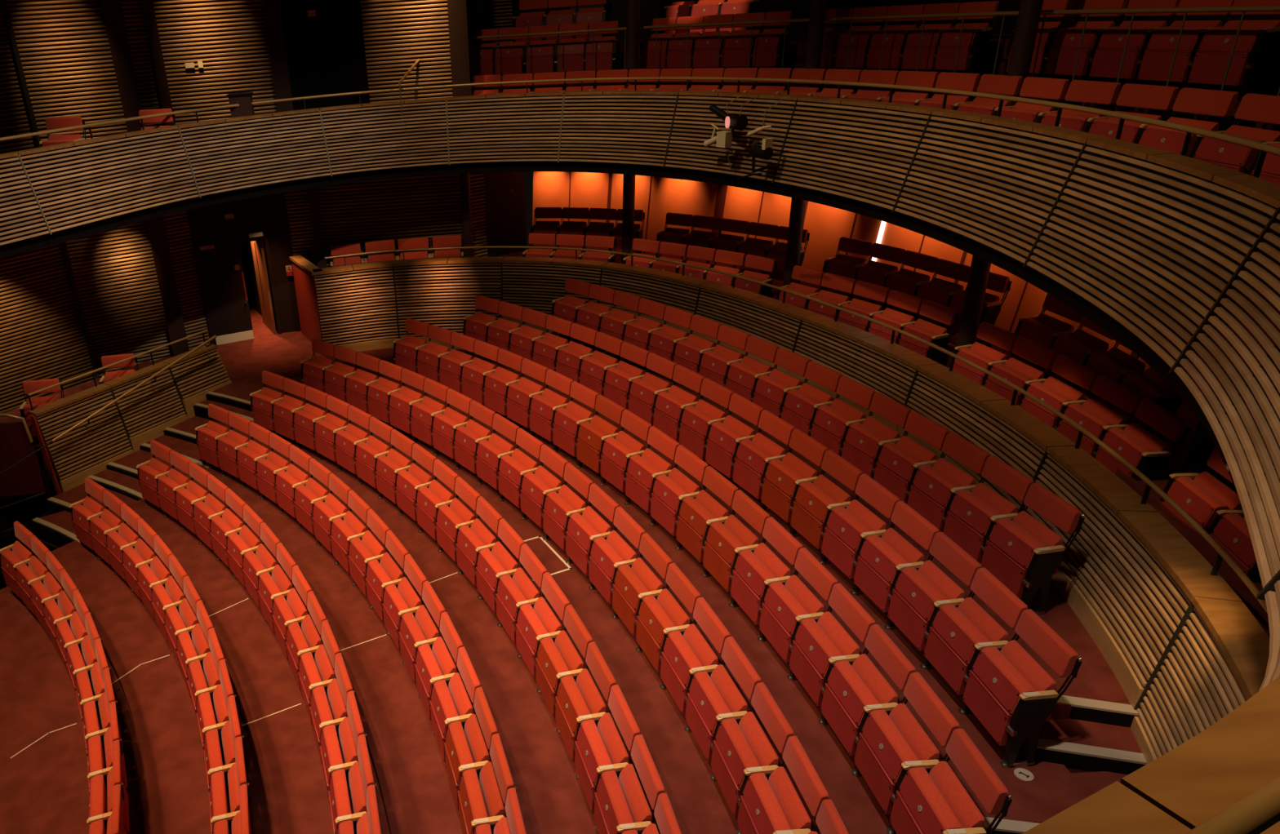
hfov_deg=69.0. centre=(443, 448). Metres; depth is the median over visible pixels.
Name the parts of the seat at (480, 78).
folded seat, backrest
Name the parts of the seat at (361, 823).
armrest plate, folded seat, frame, armrest, backrest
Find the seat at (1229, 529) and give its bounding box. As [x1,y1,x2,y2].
[1207,510,1261,582]
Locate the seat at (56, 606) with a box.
[40,568,77,657]
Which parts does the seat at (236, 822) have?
armrest plate, folded seat, frame, armrest, backrest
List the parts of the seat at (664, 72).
folded seat, backrest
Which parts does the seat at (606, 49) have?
frame, panel, folded seat, backrest, frame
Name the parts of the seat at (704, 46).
frame, panel, folded seat, backrest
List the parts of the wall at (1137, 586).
panel, slat panel, skirting, skirting, slat panel, skirting, slat panel, slat panel, skirting, skirting, slat panel, skirting, slat panel, skirting, slat panel, skirting, slat panel, skirting, slat panel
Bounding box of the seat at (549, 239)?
[522,233,555,257]
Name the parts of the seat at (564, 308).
frame, panel, folded seat, backrest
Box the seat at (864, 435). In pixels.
[839,392,911,478]
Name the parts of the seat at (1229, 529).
frame, armrest, panel, folded seat, frame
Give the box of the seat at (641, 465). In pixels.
[623,426,679,513]
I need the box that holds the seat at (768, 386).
[749,347,809,425]
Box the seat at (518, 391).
[504,358,548,428]
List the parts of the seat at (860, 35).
frame, panel, folded seat, backrest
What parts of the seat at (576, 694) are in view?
armrest plate, panel, frame, armrest, folded seat, backrest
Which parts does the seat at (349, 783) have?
panel, armrest plate, folded seat, frame, armrest, backrest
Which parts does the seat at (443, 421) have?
frame, armrest, panel, folded seat, backrest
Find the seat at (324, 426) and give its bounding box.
[311,395,350,462]
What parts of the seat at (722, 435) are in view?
frame, armrest, panel, folded seat, backrest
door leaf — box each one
[198,243,253,345]
[250,240,276,333]
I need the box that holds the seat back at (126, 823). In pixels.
[106,767,129,833]
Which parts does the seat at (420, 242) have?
backrest, folded seat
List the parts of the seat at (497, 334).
frame, panel, folded seat, backrest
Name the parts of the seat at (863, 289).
armrest, panel, folded seat, backrest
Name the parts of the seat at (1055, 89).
folded seat, backrest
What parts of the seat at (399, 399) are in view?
frame, armrest, panel, folded seat, backrest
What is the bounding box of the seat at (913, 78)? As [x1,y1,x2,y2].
[876,71,938,105]
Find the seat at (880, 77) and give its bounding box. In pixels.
[841,70,899,101]
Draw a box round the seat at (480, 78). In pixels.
[470,74,501,95]
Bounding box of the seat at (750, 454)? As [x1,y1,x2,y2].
[731,409,795,499]
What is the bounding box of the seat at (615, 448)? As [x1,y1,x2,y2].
[599,409,652,492]
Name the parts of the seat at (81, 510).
armrest, frame, panel, folded seat, backrest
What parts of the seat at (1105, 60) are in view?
frame, armrest, panel, folded seat, backrest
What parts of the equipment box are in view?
lid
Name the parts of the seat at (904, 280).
frame, armrest, panel, folded seat, backrest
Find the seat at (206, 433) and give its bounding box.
[194,403,230,467]
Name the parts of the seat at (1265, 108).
frame, armrest, panel, folded seat, backrest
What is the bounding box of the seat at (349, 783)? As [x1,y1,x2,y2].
[328,733,373,833]
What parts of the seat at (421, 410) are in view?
frame, armrest, panel, folded seat, backrest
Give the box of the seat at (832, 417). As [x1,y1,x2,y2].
[808,375,875,456]
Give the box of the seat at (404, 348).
[392,318,429,373]
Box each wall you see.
[0,0,93,413]
[5,0,173,377]
[120,0,210,350]
[152,0,277,156]
[186,195,266,243]
[238,241,262,315]
[261,188,317,333]
[279,0,369,144]
[288,254,1269,764]
[316,0,462,267]
[466,0,513,48]
[469,173,487,257]
[482,171,526,257]
[511,0,569,44]
[532,171,1199,431]
[604,0,1279,45]
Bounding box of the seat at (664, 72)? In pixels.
[649,68,693,119]
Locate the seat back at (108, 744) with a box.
[103,726,127,787]
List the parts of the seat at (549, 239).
folded seat, backrest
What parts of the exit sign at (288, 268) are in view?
white plate, red plate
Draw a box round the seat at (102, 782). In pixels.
[87,738,129,833]
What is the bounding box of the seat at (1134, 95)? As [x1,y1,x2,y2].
[1084,83,1178,142]
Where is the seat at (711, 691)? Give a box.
[684,636,760,762]
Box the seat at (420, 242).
[395,237,431,260]
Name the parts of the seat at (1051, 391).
frame, armrest, panel, folded seat, backrest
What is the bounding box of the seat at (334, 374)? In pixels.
[321,345,358,402]
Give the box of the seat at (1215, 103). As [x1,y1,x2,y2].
[1133,87,1239,156]
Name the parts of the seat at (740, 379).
frame, armrest, panel, folded seat, backrest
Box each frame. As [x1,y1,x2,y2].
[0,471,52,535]
[191,232,282,345]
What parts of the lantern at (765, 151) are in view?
knob, shutter arm, plate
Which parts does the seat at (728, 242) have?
frame, panel, folded seat, backrest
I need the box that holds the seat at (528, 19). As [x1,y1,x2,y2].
[512,0,548,43]
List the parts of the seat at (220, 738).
panel, armrest plate, folded seat, armrest, frame, backrest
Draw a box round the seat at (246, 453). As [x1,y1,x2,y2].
[234,422,271,490]
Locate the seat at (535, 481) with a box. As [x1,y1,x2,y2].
[519,444,568,528]
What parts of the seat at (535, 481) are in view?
frame, armrest, panel, folded seat, backrest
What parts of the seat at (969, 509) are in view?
frame, armrest plate, armrest, panel, folded seat, backrest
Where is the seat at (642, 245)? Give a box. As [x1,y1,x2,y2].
[622,238,660,267]
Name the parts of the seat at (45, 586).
armrest, panel, folded seat, backrest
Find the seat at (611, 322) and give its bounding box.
[598,290,640,354]
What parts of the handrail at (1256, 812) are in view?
post, post, post, post, post, post, post, post, post, post, post, post, post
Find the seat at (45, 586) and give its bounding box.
[27,551,63,635]
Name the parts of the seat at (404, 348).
frame, panel, folded seat, backrest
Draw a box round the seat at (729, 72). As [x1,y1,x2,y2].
[711,67,758,92]
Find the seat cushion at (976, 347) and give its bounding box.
[969,342,1006,361]
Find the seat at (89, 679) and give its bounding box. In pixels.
[72,638,108,721]
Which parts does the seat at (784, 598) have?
armrest plate, frame, panel, armrest, folded seat, backrest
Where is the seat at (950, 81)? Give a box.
[914,71,980,110]
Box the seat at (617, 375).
[601,341,649,409]
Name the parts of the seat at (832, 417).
frame, armrest, panel, folded seat, backrest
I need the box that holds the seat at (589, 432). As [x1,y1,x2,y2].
[574,394,624,473]
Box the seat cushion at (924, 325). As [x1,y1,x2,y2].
[914,319,946,354]
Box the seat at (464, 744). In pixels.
[444,686,497,810]
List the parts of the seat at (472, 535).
frame, armrest, panel, folded seat, backrest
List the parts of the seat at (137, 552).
armrest, panel, folded seat, backrest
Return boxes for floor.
[0,308,1187,833]
[0,360,219,470]
[0,457,110,531]
[28,135,787,226]
[200,296,276,336]
[318,298,701,345]
[470,80,1279,131]
[498,248,1270,637]
[500,34,1279,96]
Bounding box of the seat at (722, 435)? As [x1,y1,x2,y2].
[703,393,764,478]
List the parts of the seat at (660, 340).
frame, armrest, panel, folded seat, backrest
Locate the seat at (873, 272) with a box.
[849,243,905,305]
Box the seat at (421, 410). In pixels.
[408,377,448,446]
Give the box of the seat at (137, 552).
[120,518,156,599]
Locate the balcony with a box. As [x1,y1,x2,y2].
[0,90,1279,833]
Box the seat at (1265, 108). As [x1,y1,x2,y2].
[1188,93,1279,174]
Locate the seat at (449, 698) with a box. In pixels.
[429,646,480,762]
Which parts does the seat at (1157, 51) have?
hinge knob, frame, armrest, panel, folded seat, backrest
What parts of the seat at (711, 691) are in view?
armrest plate, frame, panel, armrest, folded seat, backrest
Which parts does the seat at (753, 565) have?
frame, armrest plate, panel, armrest, folded seat, backrest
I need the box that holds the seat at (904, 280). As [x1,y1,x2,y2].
[880,249,938,315]
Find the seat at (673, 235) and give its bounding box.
[655,213,693,259]
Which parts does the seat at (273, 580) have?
armrest, panel, folded seat, backrest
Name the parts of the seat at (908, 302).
frame, armrest, panel, folded seat, backrest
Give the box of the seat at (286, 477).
[273,444,311,518]
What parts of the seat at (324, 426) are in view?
frame, armrest, panel, folded seat, backrest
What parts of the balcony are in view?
slat panel, slat panel, slat panel, slat panel, slat panel, trim, slat panel, slat panel, slat panel, slat panel, slat panel, slat panel, slat panel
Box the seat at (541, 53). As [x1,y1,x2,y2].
[523,24,559,73]
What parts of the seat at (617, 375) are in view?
frame, armrest, panel, folded seat, backrest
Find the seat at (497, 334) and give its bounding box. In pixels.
[485,301,524,363]
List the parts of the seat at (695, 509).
armrest plate, frame, armrest, panel, folded seat, backrest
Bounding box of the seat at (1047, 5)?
[1003,0,1080,75]
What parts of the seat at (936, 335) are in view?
frame, armrest, panel, folded seat, backrest, frame, armrest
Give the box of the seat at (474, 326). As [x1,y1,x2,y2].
[462,295,500,355]
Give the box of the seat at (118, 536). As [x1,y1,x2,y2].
[103,502,140,581]
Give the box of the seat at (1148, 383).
[1110,367,1182,441]
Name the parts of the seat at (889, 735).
frame, panel, armrest plate, armrest, folded seat, backrest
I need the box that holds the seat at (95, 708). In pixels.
[80,667,122,755]
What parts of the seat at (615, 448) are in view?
frame, armrest, panel, folded seat, backrest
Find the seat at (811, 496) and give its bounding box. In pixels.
[789,449,862,549]
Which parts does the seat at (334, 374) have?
frame, panel, folded seat, backrest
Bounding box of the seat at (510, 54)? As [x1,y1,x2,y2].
[492,26,528,75]
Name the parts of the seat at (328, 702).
panel, armrest plate, frame, armrest, folded seat, backrest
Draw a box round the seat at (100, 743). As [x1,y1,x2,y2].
[84,701,127,794]
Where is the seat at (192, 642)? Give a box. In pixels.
[174,600,213,697]
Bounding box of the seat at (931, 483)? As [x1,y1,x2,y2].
[906,431,990,532]
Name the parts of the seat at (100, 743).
panel, armrest plate, folded seat, armrest, frame, backrest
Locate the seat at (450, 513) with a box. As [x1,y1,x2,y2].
[435,476,479,562]
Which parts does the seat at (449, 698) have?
panel, armrest plate, frame, armrest, folded seat, backrest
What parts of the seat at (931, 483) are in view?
frame, armrest plate, armrest, panel, folded seat, backrest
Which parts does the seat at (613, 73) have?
folded seat, backrest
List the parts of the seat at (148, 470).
armrest, frame, panel, folded seat, backrest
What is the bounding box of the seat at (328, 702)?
[308,653,352,764]
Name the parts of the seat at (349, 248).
backrest, folded seat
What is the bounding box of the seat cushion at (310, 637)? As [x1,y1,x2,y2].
[301,614,322,648]
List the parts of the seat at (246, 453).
frame, armrest, panel, folded seat, backrest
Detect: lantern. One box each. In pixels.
[703,94,755,168]
[736,100,781,180]
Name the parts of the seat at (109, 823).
armrest plate, folded seat, armrest, frame, backrest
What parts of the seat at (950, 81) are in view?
folded seat, backrest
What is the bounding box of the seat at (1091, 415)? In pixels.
[1053,374,1142,457]
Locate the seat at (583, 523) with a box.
[564,483,618,576]
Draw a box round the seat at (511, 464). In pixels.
[496,427,543,508]
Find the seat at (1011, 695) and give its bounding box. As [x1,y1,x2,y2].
[957,608,1082,768]
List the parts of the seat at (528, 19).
frame, panel, folded seat, backrest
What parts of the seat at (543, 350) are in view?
frame, armrest, panel, folded seat, backrest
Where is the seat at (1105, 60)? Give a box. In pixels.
[1087,0,1180,81]
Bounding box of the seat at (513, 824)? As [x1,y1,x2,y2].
[471,786,526,833]
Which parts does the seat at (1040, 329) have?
frame, armrest, panel, folded seat, backrest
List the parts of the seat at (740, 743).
panel, armrest plate, frame, armrest, folded seat, backrest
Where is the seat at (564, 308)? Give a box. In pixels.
[551,277,591,337]
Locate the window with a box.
[871,221,886,261]
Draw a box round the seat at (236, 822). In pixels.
[210,782,249,833]
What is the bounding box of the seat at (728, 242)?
[707,217,749,268]
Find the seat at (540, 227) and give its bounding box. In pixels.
[530,207,561,251]
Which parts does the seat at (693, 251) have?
folded seat, backrest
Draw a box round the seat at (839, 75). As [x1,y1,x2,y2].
[807,69,862,98]
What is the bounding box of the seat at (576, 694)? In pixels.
[554,641,616,762]
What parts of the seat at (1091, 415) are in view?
frame, armrest, panel, folded seat, backrest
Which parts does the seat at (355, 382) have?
armrest, frame, panel, folded seat, backrest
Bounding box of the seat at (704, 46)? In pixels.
[690,13,734,69]
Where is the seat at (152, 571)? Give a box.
[135,534,172,620]
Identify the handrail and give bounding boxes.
[0,76,1279,833]
[0,335,216,475]
[27,329,208,410]
[324,245,1267,613]
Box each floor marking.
[9,723,76,758]
[111,654,169,684]
[208,598,248,616]
[241,703,301,726]
[339,634,386,651]
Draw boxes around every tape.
[429,572,457,583]
[523,535,572,581]
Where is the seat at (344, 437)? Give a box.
[333,404,371,474]
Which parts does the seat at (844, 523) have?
frame, armrest plate, panel, armrest, folded seat, backrest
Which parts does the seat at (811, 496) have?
frame, armrest plate, armrest, panel, folded seat, backrest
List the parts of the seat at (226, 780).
panel, armrest plate, folded seat, armrest, frame, backrest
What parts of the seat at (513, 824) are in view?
armrest plate, folded seat, frame, armrest, backrest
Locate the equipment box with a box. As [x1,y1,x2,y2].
[226,92,254,117]
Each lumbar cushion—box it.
[12,541,32,560]
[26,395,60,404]
[28,555,48,577]
[43,572,62,595]
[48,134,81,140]
[57,590,75,616]
[69,611,88,639]
[80,635,97,666]
[82,496,104,514]
[90,662,105,695]
[100,508,121,528]
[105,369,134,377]
[106,813,127,833]
[118,522,138,543]
[134,538,155,561]
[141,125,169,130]
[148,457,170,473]
[150,555,170,580]
[164,576,185,602]
[167,468,189,485]
[178,598,198,627]
[186,480,207,498]
[191,623,210,656]
[203,652,220,687]
[204,493,225,513]
[206,420,228,434]
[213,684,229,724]
[221,720,235,764]
[222,508,243,529]
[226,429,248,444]
[227,763,251,833]
[231,812,240,833]
[239,524,260,548]
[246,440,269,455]
[255,543,276,568]
[260,386,283,399]
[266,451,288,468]
[271,564,293,591]
[281,395,304,408]
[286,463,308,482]
[286,587,307,618]
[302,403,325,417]
[305,477,328,497]
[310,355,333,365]
[314,644,335,681]
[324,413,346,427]
[324,493,346,515]
[327,678,348,719]
[332,361,355,373]
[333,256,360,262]
[338,717,358,763]
[343,511,366,534]
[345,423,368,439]
[348,761,367,813]
[354,368,377,381]
[356,813,369,833]
[361,530,385,556]
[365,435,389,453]
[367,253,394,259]
[376,377,399,390]
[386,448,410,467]
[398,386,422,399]
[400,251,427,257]
[403,334,426,346]
[408,462,432,484]
[414,604,439,639]
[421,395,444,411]
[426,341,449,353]
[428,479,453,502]
[431,636,457,675]
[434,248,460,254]
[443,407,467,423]
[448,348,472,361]
[448,672,473,715]
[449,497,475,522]
[464,714,489,762]
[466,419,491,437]
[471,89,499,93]
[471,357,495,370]
[473,43,497,47]
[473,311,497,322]
[479,761,506,817]
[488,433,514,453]
[491,541,518,571]
[493,817,510,833]
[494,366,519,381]
[496,317,519,328]
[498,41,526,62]
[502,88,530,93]
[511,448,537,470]
[512,567,539,599]
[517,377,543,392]
[519,11,546,17]
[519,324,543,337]
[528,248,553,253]
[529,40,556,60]
[533,596,561,633]
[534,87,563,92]
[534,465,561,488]
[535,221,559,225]
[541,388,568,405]
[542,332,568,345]
[549,8,575,13]
[554,630,583,671]
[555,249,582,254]
[560,37,586,42]
[562,221,586,226]
[562,294,586,305]
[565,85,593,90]
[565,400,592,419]
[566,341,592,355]
[575,668,606,714]
[578,7,604,13]
[582,506,611,533]
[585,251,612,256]
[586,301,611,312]
[588,222,613,227]
[589,35,616,40]
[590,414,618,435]
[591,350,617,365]
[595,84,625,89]
[596,712,629,764]
[606,530,636,560]
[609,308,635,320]
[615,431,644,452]
[616,222,640,228]
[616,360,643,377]
[618,764,652,823]
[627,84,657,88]
[631,557,662,591]
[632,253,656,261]
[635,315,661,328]
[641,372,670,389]
[641,823,658,833]
[648,33,673,38]
[656,588,689,626]
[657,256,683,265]
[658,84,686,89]
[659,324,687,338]
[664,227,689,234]
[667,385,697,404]
[667,467,699,493]
[671,0,695,5]
[675,31,700,36]
[683,623,718,666]
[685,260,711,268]
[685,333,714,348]
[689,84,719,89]
[690,230,716,237]
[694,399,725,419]
[695,489,728,518]
[697,0,725,4]
[702,31,729,35]
[710,664,747,712]
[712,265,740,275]
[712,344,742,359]
[717,233,744,241]
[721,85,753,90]
[724,515,758,546]
[727,0,753,3]
[731,29,760,53]
[738,711,778,766]
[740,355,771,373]
[742,270,770,280]
[745,237,773,246]
[751,432,785,456]
[753,542,790,577]
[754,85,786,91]
[762,28,787,33]
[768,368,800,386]
[768,766,811,829]
[773,241,802,249]
[782,452,817,478]
[784,574,823,613]
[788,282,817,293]
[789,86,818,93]
[813,474,850,502]
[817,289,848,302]
[817,611,859,655]
[820,88,854,94]
[823,26,847,31]
[829,398,865,420]
[835,253,866,264]
[845,499,886,531]
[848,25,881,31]
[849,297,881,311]
[851,653,897,703]
[855,89,889,97]
[862,416,900,439]
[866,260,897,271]
[880,528,924,563]
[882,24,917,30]
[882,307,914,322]
[888,703,939,760]
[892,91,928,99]
[896,435,936,462]
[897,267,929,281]
[917,560,964,599]
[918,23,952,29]
[928,761,984,828]
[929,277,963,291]
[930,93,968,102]
[933,457,975,486]
[953,22,989,52]
[957,597,1008,641]
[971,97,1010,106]
[971,482,1017,514]
[1000,640,1056,720]
[1004,357,1044,379]
[1012,511,1062,574]
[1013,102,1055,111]
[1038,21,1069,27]
[1043,376,1084,400]
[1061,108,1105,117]
[1070,21,1115,55]
[1071,328,1108,350]
[1081,398,1126,425]
[1105,346,1145,370]
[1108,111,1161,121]
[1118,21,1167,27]
[1124,422,1169,476]
[1141,367,1177,414]
[1166,116,1218,131]
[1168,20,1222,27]
[1193,471,1242,510]
[1222,20,1279,62]
[1223,124,1279,142]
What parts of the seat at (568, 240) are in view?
folded seat, backrest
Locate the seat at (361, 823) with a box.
[335,783,381,833]
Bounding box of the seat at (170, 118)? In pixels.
[138,108,175,130]
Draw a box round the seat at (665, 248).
[649,241,687,273]
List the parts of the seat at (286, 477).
frame, armrest, panel, folded seat, backrest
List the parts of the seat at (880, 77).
folded seat, backrest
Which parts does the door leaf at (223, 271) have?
kick plate, round plate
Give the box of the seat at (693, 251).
[675,244,715,297]
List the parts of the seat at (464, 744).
panel, armrest plate, frame, armrest, folded seat, backrest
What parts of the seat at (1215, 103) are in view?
frame, armrest, folded seat, backrest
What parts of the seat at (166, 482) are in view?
armrest, frame, panel, folded seat, backrest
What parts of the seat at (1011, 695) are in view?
hinge knob, frame, armrest plate, panel, armrest, folded seat, hinge knob, frame, armrest plate, armrest, backrest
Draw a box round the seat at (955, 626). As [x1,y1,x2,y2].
[920,567,1027,695]
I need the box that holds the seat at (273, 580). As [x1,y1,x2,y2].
[256,542,296,633]
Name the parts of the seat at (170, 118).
backrest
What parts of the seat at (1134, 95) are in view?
frame, armrest, folded seat, backrest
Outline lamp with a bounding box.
[224,213,234,219]
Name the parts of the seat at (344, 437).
frame, armrest, panel, folded seat, backrest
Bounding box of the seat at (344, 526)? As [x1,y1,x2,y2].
[328,489,370,573]
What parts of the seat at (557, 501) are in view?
frame, armrest, panel, folded seat, backrest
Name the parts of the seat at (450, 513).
frame, armrest, panel, folded seat, backrest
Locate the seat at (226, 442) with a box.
[214,412,250,478]
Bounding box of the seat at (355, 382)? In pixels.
[343,351,380,413]
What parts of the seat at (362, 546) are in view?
frame, armrest, panel, folded seat, backrest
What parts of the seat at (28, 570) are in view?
armrest, panel, folded seat, backrest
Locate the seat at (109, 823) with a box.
[86,782,127,833]
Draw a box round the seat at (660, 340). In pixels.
[646,306,693,373]
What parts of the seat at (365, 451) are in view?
frame, armrest, panel, folded seat, backrest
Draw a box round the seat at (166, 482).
[154,449,191,520]
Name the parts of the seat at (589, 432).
frame, armrest, panel, folded seat, backrest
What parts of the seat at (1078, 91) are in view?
frame, armrest, folded seat, backrest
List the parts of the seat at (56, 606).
armrest, panel, folded seat, backrest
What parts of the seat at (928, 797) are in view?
hinge knob, panel, frame, armrest plate, armrest, folded seat, armrest plate, armrest, backrest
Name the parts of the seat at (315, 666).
armrest plate, panel, frame, armrest, folded seat, backrest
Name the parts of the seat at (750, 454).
frame, armrest, panel, folded seat, backrest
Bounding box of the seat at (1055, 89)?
[993,76,1068,123]
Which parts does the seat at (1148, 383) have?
frame, panel, armrest, folded seat, frame, armrest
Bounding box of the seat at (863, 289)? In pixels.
[837,280,889,331]
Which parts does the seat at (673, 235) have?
frame, panel, folded seat, backrest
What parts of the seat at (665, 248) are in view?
folded seat, backrest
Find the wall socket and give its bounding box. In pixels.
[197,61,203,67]
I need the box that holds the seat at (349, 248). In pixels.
[328,242,364,266]
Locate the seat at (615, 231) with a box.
[609,208,644,258]
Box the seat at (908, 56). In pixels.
[899,2,961,71]
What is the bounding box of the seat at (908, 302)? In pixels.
[866,289,923,343]
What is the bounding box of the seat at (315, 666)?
[297,619,340,726]
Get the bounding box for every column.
[458,173,473,257]
[621,0,639,263]
[782,0,826,286]
[955,0,1043,346]
[1182,420,1215,475]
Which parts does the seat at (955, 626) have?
hinge knob, frame, armrest plate, panel, armrest, folded seat, backrest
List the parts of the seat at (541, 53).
frame, panel, folded seat, backrest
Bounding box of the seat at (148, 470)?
[135,440,171,507]
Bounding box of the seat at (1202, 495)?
[1160,447,1242,534]
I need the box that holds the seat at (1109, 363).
[1076,338,1145,408]
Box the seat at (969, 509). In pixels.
[942,455,1034,563]
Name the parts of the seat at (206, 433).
armrest, frame, panel, folded seat, backrest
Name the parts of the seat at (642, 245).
folded seat, backrest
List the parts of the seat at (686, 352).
frame, armrest, panel, folded seat, backrest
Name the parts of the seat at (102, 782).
armrest plate, folded seat, armrest, frame, backrest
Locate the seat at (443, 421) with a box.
[431,388,471,459]
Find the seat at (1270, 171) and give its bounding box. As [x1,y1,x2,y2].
[1247,142,1279,185]
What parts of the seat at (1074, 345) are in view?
frame, panel, armrest, folded seat, backrest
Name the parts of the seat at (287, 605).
armrest plate, panel, armrest, folded seat, backrest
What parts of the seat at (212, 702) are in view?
panel, armrest plate, folded seat, armrest, frame, backrest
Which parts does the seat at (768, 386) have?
frame, armrest, panel, folded seat, backrest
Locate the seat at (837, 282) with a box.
[804,272,856,319]
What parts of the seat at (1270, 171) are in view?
frame, panel, folded seat, armrest plate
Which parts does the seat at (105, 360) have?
armrest, backrest, folded seat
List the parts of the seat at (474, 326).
frame, panel, folded seat, backrest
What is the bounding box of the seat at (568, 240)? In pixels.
[550,234,584,259]
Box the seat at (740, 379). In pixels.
[722,335,778,410]
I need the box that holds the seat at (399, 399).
[386,368,426,434]
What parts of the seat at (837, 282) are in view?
frame, armrest, panel, folded seat, backrest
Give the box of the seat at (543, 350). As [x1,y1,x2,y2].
[530,315,572,380]
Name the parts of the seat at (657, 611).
armrest plate, frame, panel, armrest, folded seat, backrest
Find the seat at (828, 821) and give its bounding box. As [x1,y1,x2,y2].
[773,798,848,833]
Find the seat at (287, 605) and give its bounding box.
[271,564,311,660]
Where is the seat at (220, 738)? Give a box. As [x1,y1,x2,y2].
[202,694,241,791]
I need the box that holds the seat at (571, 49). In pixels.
[554,22,588,71]
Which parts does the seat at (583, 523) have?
frame, armrest, panel, folded seat, backrest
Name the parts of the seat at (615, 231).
frame, panel, folded seat, backrest, frame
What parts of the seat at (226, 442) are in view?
frame, armrest, panel, folded seat, backrest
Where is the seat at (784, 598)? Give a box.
[756,547,837,662]
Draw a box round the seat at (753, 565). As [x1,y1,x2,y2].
[728,516,802,625]
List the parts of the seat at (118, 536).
armrest, panel, folded seat, backrest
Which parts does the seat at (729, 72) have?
folded seat, backrest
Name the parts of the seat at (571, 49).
frame, panel, folded seat, backrest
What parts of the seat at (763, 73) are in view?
folded seat, backrest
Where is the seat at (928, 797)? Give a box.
[885,728,1012,833]
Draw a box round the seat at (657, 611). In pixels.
[635,563,700,673]
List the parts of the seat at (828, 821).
armrest plate, armrest, backrest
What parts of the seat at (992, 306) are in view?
frame, armrest, panel, folded seat, frame, armrest, backrest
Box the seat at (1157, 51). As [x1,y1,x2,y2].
[1134,0,1235,84]
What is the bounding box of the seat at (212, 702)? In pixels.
[195,658,233,749]
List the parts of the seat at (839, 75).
folded seat, backrest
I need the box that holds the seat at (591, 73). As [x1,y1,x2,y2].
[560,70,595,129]
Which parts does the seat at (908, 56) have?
frame, panel, folded seat, backrest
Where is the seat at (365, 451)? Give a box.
[353,416,393,488]
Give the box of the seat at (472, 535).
[454,496,502,586]
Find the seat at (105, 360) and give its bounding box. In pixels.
[99,353,140,406]
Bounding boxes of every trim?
[0,0,98,379]
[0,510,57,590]
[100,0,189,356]
[142,0,174,125]
[262,0,293,112]
[307,187,326,268]
[447,0,471,97]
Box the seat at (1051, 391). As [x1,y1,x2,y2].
[1017,354,1098,428]
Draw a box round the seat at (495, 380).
[482,348,524,416]
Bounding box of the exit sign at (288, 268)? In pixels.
[285,265,293,275]
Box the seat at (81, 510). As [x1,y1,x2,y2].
[69,477,105,550]
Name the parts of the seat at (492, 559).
frame, armrest, panel, folded seat, backrest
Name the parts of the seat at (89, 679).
panel, armrest plate, armrest, folded seat, frame, backrest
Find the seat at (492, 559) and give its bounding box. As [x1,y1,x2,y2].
[475,518,524,613]
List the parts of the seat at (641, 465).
frame, armrest, panel, folded seat, backrest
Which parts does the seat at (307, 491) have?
frame, armrest, panel, folded seat, backrest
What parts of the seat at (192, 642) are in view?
armrest plate, panel, frame, armrest, folded seat, backrest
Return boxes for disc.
[1013,768,1033,781]
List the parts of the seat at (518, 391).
frame, armrest, panel, folded seat, backrest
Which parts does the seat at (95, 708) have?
panel, armrest plate, folded seat, armrest, frame, backrest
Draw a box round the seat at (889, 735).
[850,671,959,814]
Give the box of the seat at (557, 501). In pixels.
[541,462,592,551]
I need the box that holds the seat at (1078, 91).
[1036,80,1120,132]
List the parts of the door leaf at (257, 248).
edge trim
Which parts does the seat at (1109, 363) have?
frame, panel, armrest, folded seat, backrest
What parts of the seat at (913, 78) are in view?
folded seat, backrest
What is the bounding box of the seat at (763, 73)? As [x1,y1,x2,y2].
[742,67,792,93]
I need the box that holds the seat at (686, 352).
[671,315,720,385]
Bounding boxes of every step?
[31,511,88,548]
[45,483,137,513]
[88,469,144,501]
[106,449,178,479]
[139,435,213,468]
[163,416,239,444]
[193,400,269,430]
[205,391,251,411]
[983,817,1042,833]
[1020,718,1146,774]
[1056,694,1145,727]
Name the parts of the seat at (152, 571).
armrest, panel, folded seat, backrest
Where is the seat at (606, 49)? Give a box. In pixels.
[582,21,620,71]
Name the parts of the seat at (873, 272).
frame, armrest, panel, folded seat, backrest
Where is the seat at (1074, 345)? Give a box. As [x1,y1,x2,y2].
[1044,315,1115,389]
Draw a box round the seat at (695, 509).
[675,466,737,562]
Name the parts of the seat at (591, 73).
folded seat, backrest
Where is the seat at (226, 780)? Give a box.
[207,735,251,833]
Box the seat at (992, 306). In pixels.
[942,271,1012,347]
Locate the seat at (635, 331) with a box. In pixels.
[622,297,666,363]
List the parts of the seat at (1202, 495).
frame, panel, armrest, folded seat, backrest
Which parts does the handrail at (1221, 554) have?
post, post, post, post, post, post, post, post, post, post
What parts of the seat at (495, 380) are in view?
frame, armrest, panel, folded seat, backrest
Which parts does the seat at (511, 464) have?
frame, armrest, panel, folded seat, backrest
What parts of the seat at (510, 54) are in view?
frame, panel, folded seat, backrest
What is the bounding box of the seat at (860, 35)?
[831,5,888,69]
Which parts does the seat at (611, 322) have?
frame, panel, folded seat, backrest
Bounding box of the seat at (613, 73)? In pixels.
[588,69,627,91]
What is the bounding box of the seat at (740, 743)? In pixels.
[709,681,793,817]
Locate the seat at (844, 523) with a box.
[818,473,899,578]
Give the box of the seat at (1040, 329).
[1010,293,1082,371]
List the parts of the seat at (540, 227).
panel, folded seat, backrest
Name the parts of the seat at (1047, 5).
frame, panel, folded seat, backrest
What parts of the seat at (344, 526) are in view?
frame, armrest, panel, folded seat, backrest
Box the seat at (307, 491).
[292,457,331,534]
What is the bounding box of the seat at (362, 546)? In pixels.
[346,508,389,596]
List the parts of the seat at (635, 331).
frame, armrest, panel, folded seat, backrest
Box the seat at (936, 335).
[896,299,959,364]
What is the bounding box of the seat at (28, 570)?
[13,534,48,616]

